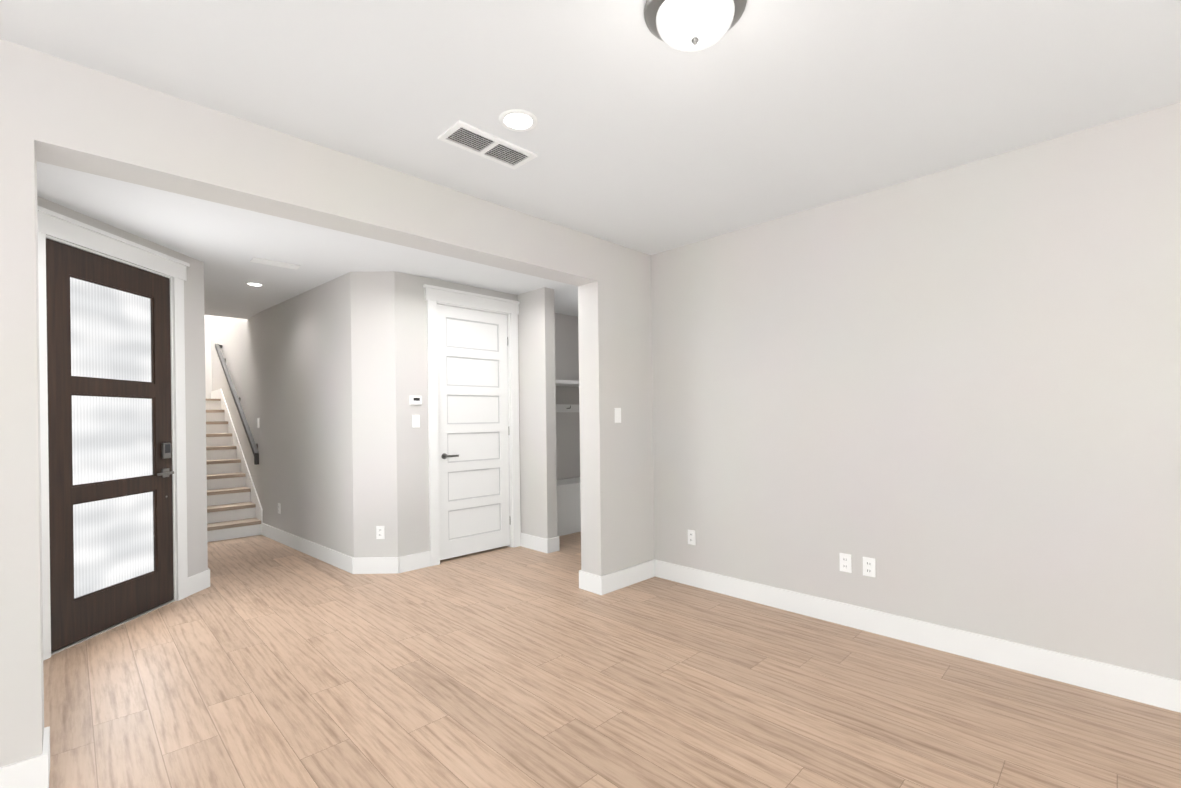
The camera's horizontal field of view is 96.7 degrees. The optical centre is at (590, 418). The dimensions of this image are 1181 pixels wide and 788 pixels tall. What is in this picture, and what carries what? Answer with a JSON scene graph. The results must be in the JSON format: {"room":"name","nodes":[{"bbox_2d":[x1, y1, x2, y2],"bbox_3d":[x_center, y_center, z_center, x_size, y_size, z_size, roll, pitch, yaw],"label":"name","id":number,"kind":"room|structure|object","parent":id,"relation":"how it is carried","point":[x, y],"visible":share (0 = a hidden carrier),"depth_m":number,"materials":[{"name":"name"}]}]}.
{"room":"empty living room","nodes":[
{"label":"empty living room","id":0,"kind":"room"},
{"bbox_2d":[0,39,43,766],"bbox_3d":[-3.006,0.023,1.104,2.550,2.720,0.220,-1,0,-45],"label":"wall","id":1,"kind":"structure","parent":0,"point":[21,680],"depth_m":1.89,"materials":[{"name":"grey paint"}]},
{"bbox_2d":[0,743,49,787],"bbox_3d":[-2.838,1.311,1.091,2.385,0.140,0.015,-1,0,-45],"label":"baseboard","id":2,"kind":"structure","parent":1,"relation":"attached to","point":[33,772],"depth_m":1.89,"materials":[{"name":"white wood"}]},
{"bbox_2d":[43,726,49,746],"bbox_3d":[-2.659,1.309,1.599,1.415,0.140,0.015,-1,0,-45],"label":"baseboard","id":3,"kind":"structure","parent":1,"relation":"attached to","point":[46,740],"depth_m":2.04,"materials":[{"name":"white wood"}]},
{"bbox_2d":[37,196,207,576],"bbox_3d":[-3.235,0.054,2.706,0.150,2.660,3.210,-1,0,0],"label":"wall","id":4,"kind":"structure","parent":0,"point":[195,406],"depth_m":4.18,"materials":[{"name":"grey paint"}]},
{"bbox_2d":[46,238,173,651],"bbox_3d":[-3.153,0.157,3.510,0.107,2.420,0.912,-1,0,0],"label":"front door","id":5,"kind":"structure","parent":4,"relation":"in","point":[111,472],"depth_m":3.44,"materials":[{"name":"brown wood"}]},
{"bbox_2d":[37,205,189,660],"bbox_3d":[-3.212,0.088,3.510,0.190,2.590,1.192,-1,0,0],"label":"door frame","id":6,"kind":"structure","parent":4,"relation":"attached to","point":[58,227],"depth_m":3.57,"materials":[{"name":"white"}]},
{"bbox_2d":[188,569,209,595],"bbox_3d":[-3.137,1.313,2.710,0.015,0.140,3.216,-1,0,0],"label":"baseboard","id":7,"kind":"structure","parent":4,"relation":"attached to","point":[198,582],"depth_m":4.19,"materials":[{"name":"white wood"}]},
{"bbox_2d":[205,315,211,398],"bbox_3d":[-6.424,-1.182,8.175,1.135,5.200,0.150,-1,0,-45],"label":"wall","id":8,"kind":"structure","parent":0,"point":[208,378],"depth_m":8.39,"materials":[{"name":"grey paint"}]},
{"bbox_2d":[211,272,353,556],"bbox_3d":[-4.042,-1.210,6.577,0.290,5.200,5.475,-1,0,-45],"label":"wall","id":9,"kind":"structure","parent":0,"point":[289,363],"depth_m":5.46,"materials":[{"name":"grey paint"}]},
{"bbox_2d":[215,344,258,464],"bbox_3d":[-4.719,-0.280,7.000,0.086,1.666,2.285,-1,0,-45],"label":"handrail","id":10,"kind":"object","parent":9,"relation":"attached to","point":[251,440],"visible":1,"depth_m":6.78,"materials":[{"name":"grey metal"}]},
{"bbox_2d":[208,523,559,573],"bbox_3d":[-1.642,1.292,5.586,3.920,0.140,4.205,-1,0,-45],"label":"baseboard","id":11,"kind":"structure","parent":9,"relation":"attached to","point":[376,565],"depth_m":4.88,"materials":[{"name":"white wood"}]},
{"bbox_2d":[37,161,577,318],"bbox_3d":[-2.710,-1.334,4.973,6.550,0.100,4.830,-1,0,-45],"label":"ceiling","id":12,"kind":"structure","parent":0,"point":[225,244],"depth_m":3.99,"materials":[{"name":"white paint"}]},
{"bbox_2d":[245,282,263,286],"bbox_3d":[-3.197,-1.274,5.003,0.158,0.008,0.158,-1,0,-45],"label":"recessed light","id":13,"kind":"object","parent":12,"relation":"in","point":[256,284],"visible":0.98,"depth_m":5.00,"materials":[{"name":"white plastic"}]},
{"bbox_2d":[250,257,300,269],"bbox_3d":[-2.605,-1.280,4.350,0.340,0.010,0.130,-1,0,-45],"label":"ceiling vent","id":14,"kind":"object","parent":12,"relation":"in","point":[273,263],"visible":1,"depth_m":4.33,"materials":[{"name":"white metal"}]},
{"bbox_2d":[33,50,597,285],"bbox_3d":[-1.070,-1.197,3.041,2.950,0.330,0.220,-1,0,-45],"label":"header beam","id":15,"kind":"structure","parent":0,"point":[90,121],"depth_m":2.47,"materials":[{"name":"grey paint"}]},
{"bbox_2d":[350,271,397,557],"bbox_3d":[-1.906,0.036,4.633,0.275,2.660,0.275,-1,0,-45],"label":"wall","id":16,"kind":"structure","parent":0,"point":[373,360],"depth_m":4.63,"materials":[{"name":"grey paint"}]},
{"bbox_2d":[376,526,384,538],"bbox_3d":[-1.852,1.006,4.629,0.072,0.117,0.010,-1,0,0],"label":"outlet","id":17,"kind":"object","parent":16,"relation":"attached to","point":[380,533],"visible":1,"depth_m":4.63,"materials":[{"name":"white plastic"}]},
{"bbox_2d":[394,271,509,556],"bbox_3d":[-1.321,0.029,5.125,1.249,2.660,0.150,-1,0,-45],"label":"wall","id":18,"kind":"structure","parent":0,"point":[412,443],"depth_m":4.74,"materials":[{"name":"grey paint"}]},
{"bbox_2d":[412,415,419,427],"bbox_3d":[-1.579,0.026,4.757,0.072,0.117,0.010,-1,0,-45],"label":"light switch","id":19,"kind":"object","parent":18,"relation":"attached to","point":[415,421],"visible":1,"depth_m":4.75,"materials":[{"name":"white plastic"}]},
{"bbox_2d":[410,396,421,404],"bbox_3d":[-1.577,-0.163,4.752,0.115,0.085,0.022,-1,0,-45],"label":"thermostat","id":20,"kind":"object","parent":18,"relation":"attached to","point":[415,400],"visible":1,"depth_m":4.74,"materials":[{"name":"white plastic"}]},
{"bbox_2d":[423,284,520,565],"bbox_3d":[-1.153,0.064,5.229,1.094,2.585,0.140,-1,0,-45],"label":"door frame","id":21,"kind":"structure","parent":18,"relation":"attached to","point":[435,296],"depth_m":5.11,"materials":[{"name":"white wood"}]},
{"bbox_2d":[437,304,510,559],"bbox_3d":[-1.144,0.127,5.228,0.828,2.414,0.108,-1,0,-45],"label":"interior door","id":22,"kind":"structure","parent":18,"relation":"in","point":[473,427],"depth_m":5.22,"materials":[{"name":"white wood"}]},
{"bbox_2d":[510,294,516,300],"bbox_3d":[-0.846,0.022,5.598,0.091,2.660,0.150,-1,0,-45],"label":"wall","id":23,"kind":"structure","parent":0,"point":[513,296],"depth_m":5.54,"materials":[{"name":"grey paint"}]},
{"bbox_2d":[517,287,556,538],"bbox_3d":[-0.768,0.021,5.676,0.130,2.660,1.050,-1,0,-45],"label":"wall","id":24,"kind":"structure","parent":0,"point":[537,417],"depth_m":5.35,"materials":[{"name":"grey paint"}]},
{"bbox_2d":[555,313,579,479],"bbox_3d":[-0.560,0.018,6.516,1.350,2.660,0.150,-1,0,-45],"label":"wall","id":25,"kind":"structure","parent":0,"point":[567,423],"depth_m":6.68,"materials":[{"name":"grey paint"}]},
{"bbox_2d":[0,0,1180,254],"bbox_3d":[0.298,-1.436,0.421,6.300,0.120,5.870,-1,0,-45],"label":"ceiling","id":26,"kind":"structure","parent":0,"point":[640,136],"depth_m":2.16,"materials":[{"name":"white paint"}]},
{"bbox_2d":[438,120,537,169],"bbox_3d":[-0.509,-1.362,2.642,0.460,0.012,0.200,-1,0,-45],"label":"ceiling vent","id":27,"kind":"object","parent":26,"relation":"in","point":[471,139],"visible":1,"depth_m":2.62,"materials":[{"name":"white metal"}]},
{"bbox_2d":[499,109,537,131],"bbox_3d":[-0.332,-1.367,2.417,0.178,0.008,0.178,-1,0,-45],"label":"recessed light","id":28,"kind":"object","parent":26,"relation":"in","point":[520,119],"visible":1,"depth_m":2.41,"materials":[{"name":"white plastic"}]},
{"bbox_2d":[644,0,746,51],"bbox_3d":[0.350,-1.315,1.761,0.338,0.125,0.338,-1,0,-45],"label":"flush-mount ceiling light","id":29,"kind":"object","parent":26,"relation":"attached to","point":[689,25],"visible":1,"depth_m":1.72,"materials":[{"name":"white glass"}]},
{"bbox_2d":[43,532,1180,787],"bbox_3d":[-1.861,1.397,3.481,7.600,0.060,13.400,-1,0,-45],"label":"floor","id":30,"kind":"structure","parent":0,"point":[263,662],"depth_m":2.53,"materials":[{"name":"brown wood"}]},
{"bbox_2d":[206,389,262,541],"bbox_3d":[-5.282,0.480,7.048,0.831,1.850,3.028,-1,0,-45],"label":"staircase","id":31,"kind":"structure","parent":30,"relation":"on","point":[234,509],"depth_m":6.63,"materials":[{"name":"white wood"}]},
{"bbox_2d":[555,380,580,536],"bbox_3d":[-0.396,0.451,6.251,1.196,1.790,0.448,-1,0,-45],"label":"shelf","id":32,"kind":"object","parent":30,"relation":"on","point":[568,507],"visible":0.33,"depth_m":6.13,"materials":[{"name":"white wood"}]},
{"bbox_2d":[578,238,654,575],"bbox_3d":[0.700,-0.026,4.787,2.000,2.720,0.220,-1,0,-45],"label":"wall","id":33,"kind":"structure","parent":0,"point":[615,371],"depth_m":4.15,"materials":[{"name":"grey paint"}]},
{"bbox_2d":[579,570,595,590],"bbox_3d":[0.574,1.266,4.814,1.865,0.140,0.015,-1,0,-45],"label":"baseboard","id":34,"kind":"structure","parent":33,"relation":"attached to","point":[586,579],"depth_m":4.10,"materials":[{"name":"white wood"}]},
{"bbox_2d":[615,408,620,422],"bbox_3d":[0.218,-0.024,4.146,0.072,0.117,0.010,-1,0,-45],"label":"light switch","id":35,"kind":"object","parent":33,"relation":"attached to","point":[617,415],"visible":1,"depth_m":4.14,"materials":[{"name":"white plastic"}]},
{"bbox_2d":[596,559,655,594],"bbox_3d":[0.304,1.270,4.214,0.635,0.140,0.015,-1,0,-45],"label":"baseboard","id":36,"kind":"structure","parent":33,"relation":"attached to","point":[607,583],"depth_m":4.18,"materials":[{"name":"white wood"}]},
{"bbox_2d":[651,102,1180,679],"bbox_3d":[2.521,-0.046,2.565,0.150,2.720,5.500,-1,0,-45],"label":"wall","id":37,"kind":"structure","parent":0,"point":[949,398],"depth_m":2.93,"materials":[{"name":"grey paint"}]},
{"bbox_2d":[688,529,695,544],"bbox_3d":[0.805,0.949,4.191,0.010,0.117,0.072,-1,0,-45],"label":"electrical outlet","id":38,"kind":"object","parent":37,"relation":"attached to","point":[691,537],"visible":1,"depth_m":4.18,"materials":[{"name":"white plastic"}]},
{"bbox_2d":[839,553,851,572],"bbox_3d":[1.630,0.924,3.361,0.010,0.117,0.072,-1,0,-45],"label":"electrical outlet","id":39,"kind":"object","parent":37,"relation":"attached to","point":[845,562],"visible":1,"depth_m":3.36,"materials":[{"name":"white plastic"}]},
{"bbox_2d":[863,557,875,576],"bbox_3d":[1.729,0.923,3.262,0.010,0.117,0.072,-1,0,-45],"label":"electrical outlet","id":40,"kind":"object","parent":37,"relation":"attached to","point":[869,570],"visible":1,"depth_m":3.26,"materials":[{"name":"white plastic"}]},
{"bbox_2d":[656,560,1180,712],"bbox_3d":[2.467,1.245,2.519,0.015,0.140,5.470,-1,0,-45],"label":"baseboard","id":41,"kind":"structure","parent":37,"relation":"attached to","point":[1046,663],"depth_m":2.93,"materials":[{"name":"white wood"}]}
]}

